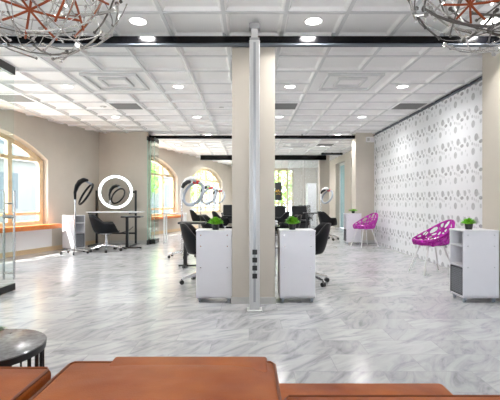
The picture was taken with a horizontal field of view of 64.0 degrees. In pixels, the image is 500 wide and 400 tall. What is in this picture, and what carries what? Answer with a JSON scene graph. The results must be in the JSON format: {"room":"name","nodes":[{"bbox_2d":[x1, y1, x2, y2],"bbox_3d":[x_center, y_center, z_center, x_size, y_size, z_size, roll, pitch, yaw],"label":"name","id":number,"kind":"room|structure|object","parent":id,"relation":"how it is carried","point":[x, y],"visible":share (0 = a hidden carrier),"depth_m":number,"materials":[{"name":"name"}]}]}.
{"room":"open-plan office","nodes":[
{"label":"open-plan office","id":0,"kind":"room"},
{"bbox_2d":[0,109,231,245],"bbox_3d":[-4.641,-0.375,9.697,0.320,3.050,27.116,0,0,17],"label":"wall","id":1,"kind":"structure","parent":0,"point":[68,154],"depth_m":10.02,"materials":[{"name":"beige paint"}]},
{"bbox_2d":[0,132,42,226],"bbox_3d":[-5.322,-0.466,7.552,0.100,2.029,3.540,0,0,17],"label":"window","id":2,"kind":"structure","parent":1,"relation":"in","point":[8,141],"depth_m":8.58,"materials":[{"name":"brown wood"}]},
{"bbox_2d":[0,229,51,252],"bbox_3d":[-6.017,0.835,4.700,0.012,0.430,9.638,0,0,17],"label":"trim","id":3,"kind":"structure","parent":1,"relation":"attached to","point":[24,240],"depth_m":8.64,"materials":[{"name":"white paint"}]},
{"bbox_2d":[0,224,61,232],"bbox_3d":[-5.032,0.573,7.389,0.299,0.095,3.940,0,0,17],"label":"countertop","id":4,"kind":"structure","parent":1,"relation":"attached to","point":[40,226],"depth_m":8.42,"materials":[{"name":"orange wood"}]},
{"bbox_2d":[0,240,94,257],"bbox_3d":[-6.285,1.100,3.822,0.020,0.100,14.710,0,0,17],"label":"baseboard","id":5,"kind":"structure","parent":1,"relation":"attached to","point":[50,248],"depth_m":8.87,"materials":[{"name":"beige wood"}]},
{"bbox_2d":[151,158,173,216],"bbox_3d":[-3.431,-0.466,13.652,0.100,2.029,3.540,0,0,17],"label":"window","id":6,"kind":"structure","parent":1,"relation":"in","point":[163,167],"depth_m":14.46,"materials":[{"name":"brown wood"}]},
{"bbox_2d":[151,215,182,219],"bbox_3d":[-3.128,0.573,13.532,0.299,0.095,3.730,0,0,17],"label":"countertop","id":7,"kind":"structure","parent":1,"relation":"attached to","point":[168,216],"depth_m":13.99,"materials":[{"name":"orange wood"}]},
{"bbox_2d":[151,226,201,234],"bbox_3d":[-2.262,1.100,16.797,0.020,0.100,11.516,0,0,17],"label":"baseboard","id":8,"kind":"structure","parent":1,"relation":"attached to","point":[177,229],"depth_m":14.63,"materials":[{"name":"beige wood"}]},
{"bbox_2d":[191,168,219,213],"bbox_3d":[-2.021,-0.466,18.202,0.100,2.029,3.540,0,0,17],"label":"window","id":9,"kind":"structure","parent":1,"relation":"in","point":[213,175],"depth_m":18.18,"materials":[{"name":"brown wood"}]},
{"bbox_2d":[0,222,499,394],"bbox_3d":[-2.124,1.150,10.050,13.448,0.001,26.900,0,0,0],"label":"floor","id":10,"kind":"structure","parent":0,"point":[375,319],"depth_m":3.92,"materials":[{"name":"stone"}]},
{"bbox_2d":[0,329,46,366],"bbox_3d":[-1.270,0.923,1.935,0.522,0.453,0.522,0,0,0],"label":"round side table","id":11,"kind":"object","parent":10,"relation":"on","point":[17,346],"visible":0.81,"depth_m":1.96,"materials":[{"name":"black metal"}]},
{"bbox_2d":[62,215,84,250],"bbox_3d":[-4.100,0.740,9.360,0.408,0.820,0.316,0,0,28],"label":"trolley","id":12,"kind":"object","parent":10,"relation":"on","point":[67,220],"visible":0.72,"depth_m":9.27,"materials":[{"name":"grey"}]},
{"bbox_2d":[76,233,84,246],"bbox_3d":[-3.928,0.915,9.269,0.017,0.310,0.266,0,0,28],"label":"basket","id":13,"kind":"object","parent":12,"relation":"on","point":[80,238],"depth_m":9.29,"materials":[{"name":"grey"}]},
{"bbox_2d":[60,178,93,254],"bbox_3d":[-3.706,0.321,8.740,0.701,1.658,0.591,0,0,0],"label":"dryer","id":14,"kind":"object","parent":10,"relation":"on","point":[79,182],"visible":1,"depth_m":8.72,"materials":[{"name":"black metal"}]},
{"bbox_2d":[89,214,122,252],"bbox_3d":[-3.276,0.727,9.152,0.740,0.847,0.698,0,0,-20],"label":"salon chair","id":15,"kind":"object","parent":10,"relation":"on","point":[98,226],"visible":1,"depth_m":8.96,"materials":[{"name":"black leather"}]},
{"bbox_2d":[86,175,144,246],"bbox_3d":[-3.400,0.238,10.269,1.320,1.823,0.618,0,0,0],"label":"vanity desk","id":16,"kind":"object","parent":10,"relation":"on","point":[115,191],"visible":0.99,"depth_m":10.49,"materials":[{"name":"white stone"}]},
{"bbox_2d":[101,178,129,205],"bbox_3d":[-3.498,-0.235,10.487,0.760,0.760,0.006,0,0,-7],"label":"mirror","id":17,"kind":"object","parent":16,"relation":"attached to","point":[114,191],"depth_m":10.48,"materials":[{"name":"white mirror"}]},
{"bbox_2d":[99,132,149,242],"bbox_3d":[-3.550,-0.360,11.055,1.600,3.020,0.390,0,0,0],"label":"wall pier","id":18,"kind":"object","parent":10,"relation":"on","point":[123,154],"visible":0.43,"depth_m":10.86,"materials":[{"name":"beige paint"}]},
{"bbox_2d":[110,240,146,242],"bbox_3d":[-3.255,1.110,10.850,1.050,0.080,0.020,0,0,0],"label":"baseboard","id":19,"kind":"object","parent":18,"relation":"attached to","point":[111,241],"visible":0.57,"depth_m":10.84,"materials":[{"name":"grey"}]},
{"bbox_2d":[121,216,143,249],"bbox_3d":[-2.803,0.755,9.600,0.475,0.790,0.380,0,0,0],"label":"table","id":20,"kind":"object","parent":10,"relation":"on","point":[126,217],"visible":1,"depth_m":9.58,"materials":[{"name":"black metal"}]},
{"bbox_2d":[147,136,158,244],"bbox_3d":[-2.604,-0.278,10.857,0.176,2.856,0.675,0,0,0],"label":"glass panels","id":21,"kind":"object","parent":10,"relation":"on","point":[154,140],"visible":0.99,"depth_m":10.62,"materials":[{"name":"teal"}]},
{"bbox_2d":[163,213,186,242],"bbox_3d":[-2.050,0.740,11.100,0.600,0.820,0.360,0,0,0],"label":"table","id":22,"kind":"object","parent":10,"relation":"on","point":[184,214],"visible":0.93,"depth_m":10.93,"materials":[{"name":"white paint"}]},
{"bbox_2d":[168,176,204,257],"bbox_3d":[-1.264,0.321,8.200,0.745,1.658,0.591,0,0,0],"label":"dryer","id":23,"kind":"object","parent":10,"relation":"on","point":[187,180],"visible":0.86,"depth_m":8.17,"materials":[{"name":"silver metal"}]},
{"bbox_2d":[179,222,196,284],"bbox_3d":[-0.645,0.727,5.576,0.650,0.847,0.613,0,0,0],"label":"salon chair","id":24,"kind":"object","parent":10,"relation":"on","point":[188,231],"visible":0.27,"depth_m":5.43,"materials":[{"name":"black leather"}]},
{"bbox_2d":[178,221,206,268],"bbox_3d":[-0.983,0.755,6.950,0.475,0.790,0.380,0,0,0],"label":"table","id":25,"kind":"object","parent":10,"relation":"on","point":[185,263],"visible":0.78,"depth_m":6.92,"materials":[{"name":"black metal"}]},
{"bbox_2d":[190,210,199,228],"bbox_3d":[-1.751,0.727,13.976,0.650,0.847,0.613,0,0,-10],"label":"salon chair","id":26,"kind":"object","parent":10,"relation":"on","point":[194,216],"visible":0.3,"depth_m":13.78,"materials":[{"name":"black leather"}]},
{"bbox_2d":[199,184,216,227],"bbox_3d":[-1.284,0.321,11.600,0.745,1.658,0.591,0,0,0],"label":"dryer","id":27,"kind":"object","parent":10,"relation":"on","point":[207,186],"visible":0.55,"depth_m":11.55,"materials":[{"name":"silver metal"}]},
{"bbox_2d":[199,214,223,227],"bbox_3d":[-0.789,0.727,8.877,0.650,0.847,0.613,0,0,10],"label":"salon chair","id":28,"kind":"object","parent":10,"relation":"on","point":[203,217],"visible":0.15,"depth_m":8.79,"materials":[{"name":"black leather"}]},
{"bbox_2d":[196,228,231,301],"bbox_3d":[-0.395,0.740,4.660,0.408,0.820,0.316,0,0,0],"label":"trolley","id":29,"kind":"object","parent":10,"relation":"on","point":[213,247],"visible":0.85,"depth_m":4.51,"materials":[{"name":"white laminate"}]},
{"bbox_2d":[207,217,221,229],"bbox_3d":[-0.385,0.254,4.600,0.208,0.152,0.194,0,0,0],"label":"potted grass","id":30,"kind":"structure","parent":29,"relation":"on","point":[215,221],"depth_m":4.56,"materials":[{"name":"green plant"}]},
{"bbox_2d":[212,224,218,229],"bbox_3d":[-0.385,0.297,4.600,0.090,0.065,0.090,0,0,0],"label":"pot","id":31,"kind":"object","parent":30,"relation":"attached to","point":[214,226],"depth_m":4.56,"materials":[{"name":"grey ceramic"}]},
{"bbox_2d":[212,188,224,203],"bbox_3d":[-1.264,0.321,15.300,0.745,1.658,0.591,0,0,0],"label":"dryer","id":32,"kind":"object","parent":10,"relation":"on","point":[217,189],"visible":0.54,"depth_m":15.24,"materials":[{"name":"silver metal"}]},
{"bbox_2d":[212,211,229,226],"bbox_3d":[-0.783,0.727,11.876,0.650,0.847,0.613,0,0,-5],"label":"salon chair","id":33,"kind":"object","parent":10,"relation":"on","point":[225,220],"visible":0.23,"depth_m":11.68,"materials":[{"name":"black leather"}]},
{"bbox_2d":[221,205,231,222],"bbox_3d":[-0.900,0.661,18.100,0.660,0.977,1.100,0,0,0],"label":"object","id":34,"kind":"object","parent":10,"relation":"on","point":[227,209],"visible":0.49,"depth_m":18.04,"materials":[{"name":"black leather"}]},
{"bbox_2d":[0,357,499,399],"bbox_3d":[-0.280,0.796,1.085,2.060,0.708,0.930,0,0,0],"label":"leather sofa","id":35,"kind":"object","parent":10,"relation":"on","point":[122,378],"visible":1,"depth_m":1.03,"materials":[{"name":"brown leather"}]},
{"bbox_2d":[0,369,50,399],"bbox_3d":[-0.916,0.576,0.874,0.767,0.268,0.428,0,0,0],"label":"cushion","id":36,"kind":"object","parent":35,"relation":"on","point":[15,384],"depth_m":1.00,"materials":[{"name":"leather"}]},
{"bbox_2d":[33,363,277,399],"bbox_3d":[-0.213,0.576,0.894,0.579,0.268,0.468,0,0,0],"label":"cushion","id":37,"kind":"object","parent":35,"relation":"on","point":[76,381],"depth_m":0.98,"materials":[{"name":"leather"}]},
{"bbox_2d":[279,383,452,399],"bbox_3d":[0.417,0.787,1.265,0.665,0.187,0.570,0,0,0],"label":"seat cushion","id":38,"kind":"object","parent":35,"relation":"on","point":[286,389],"depth_m":1.48,"materials":[{"name":"leather"}]},
{"bbox_2d":[287,397,499,399],"bbox_3d":[0.419,0.616,0.870,0.658,0.188,0.460,0,0,0],"label":"cushion","id":39,"kind":"object","parent":35,"relation":"on","point":[288,398],"depth_m":1.07,"materials":[{"name":"leather"}]},
{"bbox_2d":[226,223,279,228],"bbox_3d":[0.050,0.175,5.715,0.720,1.950,0.850,0,0,0],"label":"station","id":40,"kind":"object","parent":10,"relation":"on","point":[229,225],"visible":0.15,"depth_m":5.33,"materials":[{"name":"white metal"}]},
{"bbox_2d":[247,23,261,311],"bbox_3d":[0.058,-0.350,4.200,0.160,3.000,0.150,0,0,0],"label":"pole","id":41,"kind":"object","parent":10,"relation":"on","point":[254,42],"visible":1,"depth_m":4.16,"materials":[{"name":"white metal"}]},
{"bbox_2d":[275,206,285,233],"bbox_3d":[1.050,0.661,14.300,0.660,0.977,1.100,0,0,0],"label":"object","id":42,"kind":"object","parent":10,"relation":"on","point":[279,210],"visible":0.18,"depth_m":14.27,"materials":[{"name":"black"}]},
{"bbox_2d":[275,211,289,236],"bbox_3d":[0.909,0.727,11.923,0.650,0.847,0.613,0,0,10],"label":"salon chair","id":43,"kind":"object","parent":10,"relation":"on","point":[286,214],"visible":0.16,"depth_m":11.67,"materials":[{"name":"black leather"}]},
{"bbox_2d":[275,214,301,248],"bbox_3d":[0.853,0.727,8.924,0.650,0.847,0.613,0,0,-5],"label":"salon chair","id":44,"kind":"object","parent":10,"relation":"on","point":[281,224],"visible":0.23,"depth_m":8.78,"materials":[{"name":"black leather"}]},
{"bbox_2d":[278,228,315,301],"bbox_3d":[0.548,0.740,4.660,0.408,0.820,0.316,0,0,0],"label":"trolley","id":45,"kind":"object","parent":10,"relation":"on","point":[296,248],"visible":0.99,"depth_m":4.51,"materials":[{"name":"grey"}]},
{"bbox_2d":[284,216,299,229],"bbox_3d":[0.498,0.249,4.621,0.199,0.162,0.208,0,0,0],"label":"potted grass","id":46,"kind":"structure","parent":45,"relation":"on","point":[292,221],"depth_m":4.58,"materials":[{"name":"green plant"}]},
{"bbox_2d":[288,224,295,229],"bbox_3d":[0.500,0.297,4.620,0.090,0.065,0.090,0,0,0],"label":"pot","id":47,"kind":"object","parent":46,"relation":"attached to","point":[291,226],"depth_m":4.59,"materials":[{"name":"grey ceramic"}]},
{"bbox_2d":[290,206,310,227],"bbox_3d":[1.800,0.661,14.300,0.660,0.977,1.100,0,0,0],"label":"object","id":48,"kind":"object","parent":10,"relation":"on","point":[295,210],"visible":0.48,"depth_m":14.25,"materials":[{"name":"black leather"}]},
{"bbox_2d":[298,205,313,227],"bbox_3d":[2.400,0.661,17.300,0.660,0.977,1.100,0,0,0],"label":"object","id":49,"kind":"object","parent":10,"relation":"on","point":[308,206],"visible":0.34,"depth_m":17.22,"materials":[{"name":"black leather"}]},
{"bbox_2d":[303,212,317,227],"bbox_3d":[1.948,0.755,12.600,0.475,0.790,0.380,0,0,0],"label":"table","id":50,"kind":"object","parent":10,"relation":"on","point":[306,213],"visible":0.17,"depth_m":12.57,"materials":[{"name":"black metal"}]},
{"bbox_2d":[306,183,315,225],"bbox_3d":[2.860,0.175,18.378,0.400,1.950,0.545,0,0,0],"label":"tall cabinet","id":51,"kind":"object","parent":10,"relation":"on","point":[310,187],"visible":0.77,"depth_m":18.13,"materials":[{"name":"white paint"}]},
{"bbox_2d":[311,160,318,228],"bbox_3d":[2.180,-0.245,16.100,1.240,2.790,0.060,0,0,0],"label":"glass screen","id":52,"kind":"object","parent":10,"relation":"on","point":[318,160],"visible":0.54,"depth_m":16.09,"materials":[{"name":"clear glass"}]},
{"bbox_2d":[314,222,330,286],"bbox_3d":[0.825,0.727,5.624,0.650,0.847,0.613,0,0,0],"label":"salon chair","id":53,"kind":"object","parent":10,"relation":"on","point":[322,232],"visible":0.33,"depth_m":5.42,"materials":[{"name":"black leather"}]},
{"bbox_2d":[320,187,332,210],"bbox_3d":[2.725,0.321,14.551,0.745,1.658,0.591,0,0,25],"label":"dryer","id":54,"kind":"object","parent":10,"relation":"on","point":[324,188],"visible":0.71,"depth_m":14.49,"materials":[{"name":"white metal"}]},
{"bbox_2d":[317,211,338,240],"bbox_3d":[2.353,0.727,11.876,0.650,0.847,0.613,0,0,-20],"label":"salon chair","id":55,"kind":"object","parent":10,"relation":"on","point":[323,217],"visible":0.63,"depth_m":11.69,"materials":[{"name":"black leather"}]},
{"bbox_2d":[343,213,361,243],"bbox_3d":[2.780,0.740,10.750,0.408,0.820,0.316,0,0,0],"label":"trolley","id":56,"kind":"object","parent":10,"relation":"on","point":[350,219],"visible":0.9,"depth_m":10.60,"materials":[{"name":"grey"}]},
{"bbox_2d":[350,212,378,247],"bbox_3d":[2.961,0.725,10.163,0.654,0.857,0.592,0,0,-22],"label":"lattice chair","id":57,"kind":"object","parent":10,"relation":"on","point":[371,225],"visible":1,"depth_m":10.12,"materials":[{"name":"purple plastic"}]},
{"bbox_2d":[409,219,454,275],"bbox_3d":[2.963,0.725,6.425,0.654,0.857,0.592,0,0,-8],"label":"lattice chair","id":58,"kind":"object","parent":10,"relation":"on","point":[444,239],"visible":0.94,"depth_m":6.43,"materials":[{"name":"purple plastic"}]},
{"bbox_2d":[449,228,498,301],"bbox_3d":[2.615,0.740,4.660,0.408,0.820,0.316,0,0,0],"label":"trolley","id":59,"kind":"object","parent":10,"relation":"on","point":[474,253],"visible":1,"depth_m":4.51,"materials":[{"name":"grey"}]},
{"bbox_2d":[450,264,462,295],"bbox_3d":[2.421,0.915,4.660,0.017,0.310,0.266,0,0,0],"label":"basket","id":60,"kind":"object","parent":59,"relation":"on","point":[456,273],"depth_m":4.66,"materials":[{"name":"grey"}]},
{"bbox_2d":[451,243,462,246],"bbox_3d":[2.607,0.512,4.660,0.376,0.016,0.272,0,0,0],"label":"shelf","id":61,"kind":"object","parent":59,"relation":"attached to","point":[452,244],"depth_m":4.74,"materials":[{"name":"white laminate"}]},
{"bbox_2d":[451,262,462,266],"bbox_3d":[2.607,0.742,4.660,0.376,0.016,0.272,0,0,0],"label":"shelf","id":62,"kind":"object","parent":59,"relation":"attached to","point":[454,264],"depth_m":4.70,"materials":[{"name":"white laminate"}]},
{"bbox_2d":[461,218,476,229],"bbox_3d":[2.559,0.260,4.659,0.185,0.140,0.184,0,0,0],"label":"potted grass","id":63,"kind":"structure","parent":59,"relation":"on","point":[468,222],"depth_m":4.63,"materials":[{"name":"green plant"}]},
{"bbox_2d":[465,224,472,229],"bbox_3d":[2.560,0.297,4.660,0.090,0.065,0.090,0,0,0],"label":"pot","id":64,"kind":"object","parent":63,"relation":"attached to","point":[467,226],"depth_m":4.63,"materials":[{"name":"grey ceramic"}]},
{"bbox_2d":[0,0,499,167],"bbox_3d":[-1.940,-1.860,9.848,13.176,0.044,27.256,0,0,0],"label":"ceiling","id":65,"kind":"structure","parent":0,"point":[180,24],"depth_m":5.85,"materials":[{"name":"white tile"}]},
{"bbox_2d":[0,94,38,102],"bbox_3d":[-4.210,-1.843,7.170,0.600,0.023,0.580,0,0,0],"label":"ceiling vent","id":66,"kind":"object","parent":65,"relation":"in","point":[9,98],"visible":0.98,"depth_m":7.17,"materials":[{"name":"grey metal"}]},
{"bbox_2d":[0,0,127,62],"bbox_3d":[-1.165,-1.341,2.203,0.934,1.065,0.958,0,0,0],"label":"pendant","id":67,"kind":"object","parent":65,"relation":"hanging from","point":[82,25],"visible":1,"depth_m":2.21,"materials":[{"name":"silver metal"}]},
{"bbox_2d":[61,85,73,88],"bbox_3d":[-2.980,-1.886,6.570,0.210,0.028,0.210,0,0,0],"label":"recessed light","id":68,"kind":"object","parent":65,"relation":"in","point":[63,86],"visible":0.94,"depth_m":6.56,"materials":[{"name":"white paint"}]},
{"bbox_2d":[106,102,144,109],"bbox_3d":[-2.380,-1.843,7.760,0.600,0.023,0.580,0,0,0],"label":"ceiling vent","id":69,"kind":"object","parent":65,"relation":"in","point":[116,105],"visible":1,"depth_m":7.71,"materials":[{"name":"grey metal"}]},
{"bbox_2d":[128,16,147,25],"bbox_3d":[-1.160,-1.886,4.180,0.210,0.028,0.210,0,0,0],"label":"recessed light","id":70,"kind":"object","parent":65,"relation":"in","point":[139,21],"visible":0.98,"depth_m":4.18,"materials":[{"name":"white paint"}]},
{"bbox_2d":[172,85,184,88],"bbox_3d":[-1.160,-1.886,6.570,0.210,0.028,0.210,0,0,0],"label":"recessed light","id":71,"kind":"object","parent":65,"relation":"in","point":[173,86],"visible":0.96,"depth_m":6.56,"materials":[{"name":"white paint"}]},
{"bbox_2d":[0,33,499,46],"bbox_3d":[-1.475,-1.783,4.420,9.750,0.136,0.090,0,0,0],"label":"ceiling beam","id":72,"kind":"structure","parent":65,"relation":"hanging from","point":[115,40],"depth_m":4.37,"materials":[{"name":"black metal"}]},
{"bbox_2d":[0,59,15,294],"bbox_3d":[-3.030,-0.290,4.675,0.157,2.860,0.950,0,0,0],"label":"door","id":73,"kind":"structure","parent":72,"relation":"attached to","point":[4,66],"depth_m":5.04,"materials":[{"name":"black metal"}]},
{"bbox_2d":[149,134,354,138],"bbox_3d":[0.070,-1.783,11.050,5.700,0.136,0.090,0,0,0],"label":"rail","id":74,"kind":"object","parent":65,"relation":"hanging from","point":[200,136],"visible":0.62,"depth_m":11.01,"materials":[{"name":"black metal"}]},
{"bbox_2d":[200,155,325,159],"bbox_3d":[0.575,-1.746,16.100,5.050,0.211,0.090,0,0,0],"label":"rail","id":75,"kind":"object","parent":65,"relation":"hanging from","point":[202,157],"visible":0.77,"depth_m":16.06,"materials":[{"name":"black metal"}]},
{"bbox_2d":[275,182,281,199],"bbox_3d":[1.470,-0.955,19.989,0.340,1.850,0.042,0,0,0],"label":"banner","id":76,"kind":"object","parent":65,"relation":"hanging from","point":[278,185],"visible":0.95,"depth_m":19.99,"materials":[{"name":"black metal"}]},
{"bbox_2d":[275,102,299,109],"bbox_3d":[0.660,-1.843,7.760,0.600,0.023,0.580,0,0,0],"label":"ceiling vent","id":77,"kind":"object","parent":65,"relation":"in","point":[278,105],"visible":0.66,"depth_m":7.71,"materials":[{"name":"grey metal"}]},
{"bbox_2d":[284,85,295,88],"bbox_3d":[0.675,-1.886,6.570,0.210,0.028,0.210,0,0,0],"label":"recessed light","id":78,"kind":"object","parent":65,"relation":"in","point":[285,86],"visible":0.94,"depth_m":6.56,"materials":[{"name":"white paint"}]},
{"bbox_2d":[304,16,323,25],"bbox_3d":[0.675,-1.886,4.180,0.210,0.028,0.210,0,0,0],"label":"recessed light","id":79,"kind":"object","parent":65,"relation":"in","point":[311,21],"visible":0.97,"depth_m":4.18,"materials":[{"name":"white paint"}]},
{"bbox_2d":[315,144,334,145],"bbox_3d":[2.490,-1.843,13.100,0.600,0.023,0.580,0,0,0],"label":"ceiling vent","id":80,"kind":"object","parent":65,"relation":"in","point":[316,144],"visible":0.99,"depth_m":13.00,"materials":[{"name":"grey metal"}]},
{"bbox_2d":[321,153,342,154],"bbox_3d":[3.150,-1.800,15.200,0.800,0.101,0.090,0,0,0],"label":"rail","id":81,"kind":"object","parent":65,"relation":"hanging from","point":[321,153],"visible":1,"depth_m":15.16,"materials":[{"name":"black metal"}]},
{"bbox_2d":[396,85,408,88],"bbox_3d":[2.520,-1.886,6.570,0.210,0.028,0.210,0,0,0],"label":"recessed light","id":82,"kind":"object","parent":65,"relation":"in","point":[398,86],"visible":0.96,"depth_m":6.56,"materials":[{"name":"white paint"}]},
{"bbox_2d":[388,102,430,109],"bbox_3d":[3.100,-1.843,7.760,0.600,0.023,0.580,0,0,0],"label":"ceiling vent","id":83,"kind":"object","parent":65,"relation":"in","point":[402,105],"visible":0.99,"depth_m":7.71,"materials":[{"name":"grey metal"}]},
{"bbox_2d":[407,0,499,55],"bbox_3d":[1.317,-1.354,2.206,0.894,1.040,0.945,0,0,0],"label":"pendant","id":84,"kind":"object","parent":65,"relation":"hanging from","point":[490,29],"visible":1,"depth_m":2.34,"materials":[{"name":"silver metal"}]},
{"bbox_2d":[479,16,499,24],"bbox_3d":[2.520,-1.886,4.180,0.210,0.028,0.210,0,0,0],"label":"recessed light","id":85,"kind":"object","parent":65,"relation":"in","point":[495,17],"visible":0.56,"depth_m":4.18,"materials":[{"name":"white paint"}]},
{"bbox_2d":[232,47,274,296],"bbox_3d":[0.050,-0.360,4.715,0.480,3.020,0.470,0,0,0],"label":"column","id":86,"kind":"structure","parent":0,"point":[240,55],"depth_m":4.48,"materials":[{"name":"beige paint"}]},
{"bbox_2d":[231,295,275,303],"bbox_3d":[0.050,1.113,4.715,0.504,0.075,0.494,0,0,0],"label":"baseboard","id":87,"kind":"structure","parent":86,"relation":"attached to","point":[234,300],"depth_m":4.47,"materials":[{"name":"grey"}]},
{"bbox_2d":[275,168,315,216],"bbox_3d":[1.600,-0.360,22.625,5.000,3.020,0.250,0,0,0],"label":"wall","id":88,"kind":"structure","parent":0,"point":[302,176],"depth_m":22.50,"materials":[{"name":"beige paint"}]},
{"bbox_2d":[275,170,293,215],"bbox_3d":[1.935,-0.460,22.630,1.170,2.620,0.080,0,0,0],"label":"window","id":89,"kind":"structure","parent":88,"relation":"in","point":[286,185],"depth_m":22.59,"materials":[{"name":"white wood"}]},
{"bbox_2d":[319,155,328,223],"bbox_3d":[3.080,-0.360,16.500,0.400,3.020,0.400,0,0,0],"label":"column","id":90,"kind":"structure","parent":0,"point":[323,164],"depth_m":16.30,"materials":[{"name":"beige paint"}]},
{"bbox_2d":[316,151,351,226],"bbox_3d":[3.910,-0.360,16.800,0.300,3.020,11.600,0,0,0],"label":"wall","id":91,"kind":"structure","parent":0,"point":[334,164],"depth_m":17.40,"materials":[{"name":"beige paint"}]},
{"bbox_2d":[340,163,343,227],"bbox_3d":[3.970,-0.225,16.575,0.060,2.750,1.650,0,0,0],"label":"door","id":92,"kind":"structure","parent":91,"relation":"in","point":[341,164],"depth_m":16.94,"materials":[{"name":"white paint"}]},
{"bbox_2d":[352,133,374,239],"bbox_3d":[3.200,-0.360,11.185,0.540,3.020,0.430,0,0,0],"label":"column","id":93,"kind":"structure","parent":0,"point":[362,151],"depth_m":10.97,"materials":[{"name":"beige paint"}]},
{"bbox_2d":[354,240,373,242],"bbox_3d":[3.200,1.113,11.185,0.564,0.075,0.454,0,0,0],"label":"baseboard","id":94,"kind":"structure","parent":93,"relation":"attached to","point":[363,241],"depth_m":10.96,"materials":[{"name":"grey"}]},
{"bbox_2d":[366,137,373,141],"bbox_3d":[3.310,-1.680,10.937,0.220,0.150,0.066,0,0,0],"label":"lamp","id":95,"kind":"object","parent":93,"relation":"attached to","point":[368,139],"visible":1,"depth_m":10.91,"materials":[{"name":"white paint"}]},
{"bbox_2d":[374,80,481,267],"bbox_3d":[3.590,-0.315,3.785,0.320,2.930,14.370,0,0,0],"label":"wall","id":96,"kind":"structure","parent":0,"point":[428,165],"depth_m":7.56,"materials":[{"name":"paper"}]},
{"bbox_2d":[373,76,481,135],"bbox_3d":[3.580,-1.825,3.785,0.340,0.090,14.370,0,0,0],"label":"trim","id":97,"kind":"structure","parent":96,"relation":"attached to","point":[479,78],"depth_m":7.31,"materials":[{"name":"grey metal"}]},
{"bbox_2d":[482,47,499,293],"bbox_3d":[3.152,-0.360,4.725,0.535,3.020,0.450,0,0,0],"label":"column","id":98,"kind":"structure","parent":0,"point":[490,64],"depth_m":4.76,"materials":[{"name":"beige paint"}]},
{"label":"outside","id":99,"kind":"structure","parent":0,"visible":0},
{"label":"ground","id":100,"kind":"structure","parent":99,"visible":0},
{"bbox_2d":[0,139,215,222],"bbox_3d":[-13.167,-3.100,41.940,6.300,9.000,90.000,0,0,17],"label":"building","id":101,"kind":"structure","parent":100,"relation":"on","point":[23,172],"depth_m":26.76,"materials":[{"name":"grey"}]},
{"bbox_2d":[151,161,164,197],"bbox_3d":[-6.598,-0.870,23.960,3.100,4.549,2.999,0,0,0],"label":"street tree","id":102,"kind":"object","parent":100,"relation":"on","point":[157,170],"visible":0.08,"depth_m":23.79,"materials":[{"name":"green plant"}]},
{"bbox_2d":[191,170,215,209],"bbox_3d":[-4.301,-1.117,32.942,3.467,5.042,3.391,0,0,0],"label":"street tree","id":103,"kind":"object","parent":100,"relation":"on","point":[200,173],"visible":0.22,"depth_m":32.45,"materials":[{"name":"green plant"}]},
{"bbox_2d":[275,171,291,205],"bbox_3d":[2.221,-0.774,27.485,3.134,4.357,3.063,0,0,0],"label":"street tree","id":104,"kind":"object","parent":100,"relation":"on","point":[283,179],"visible":0.26,"depth_m":26.89,"materials":[{"name":"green plant"}]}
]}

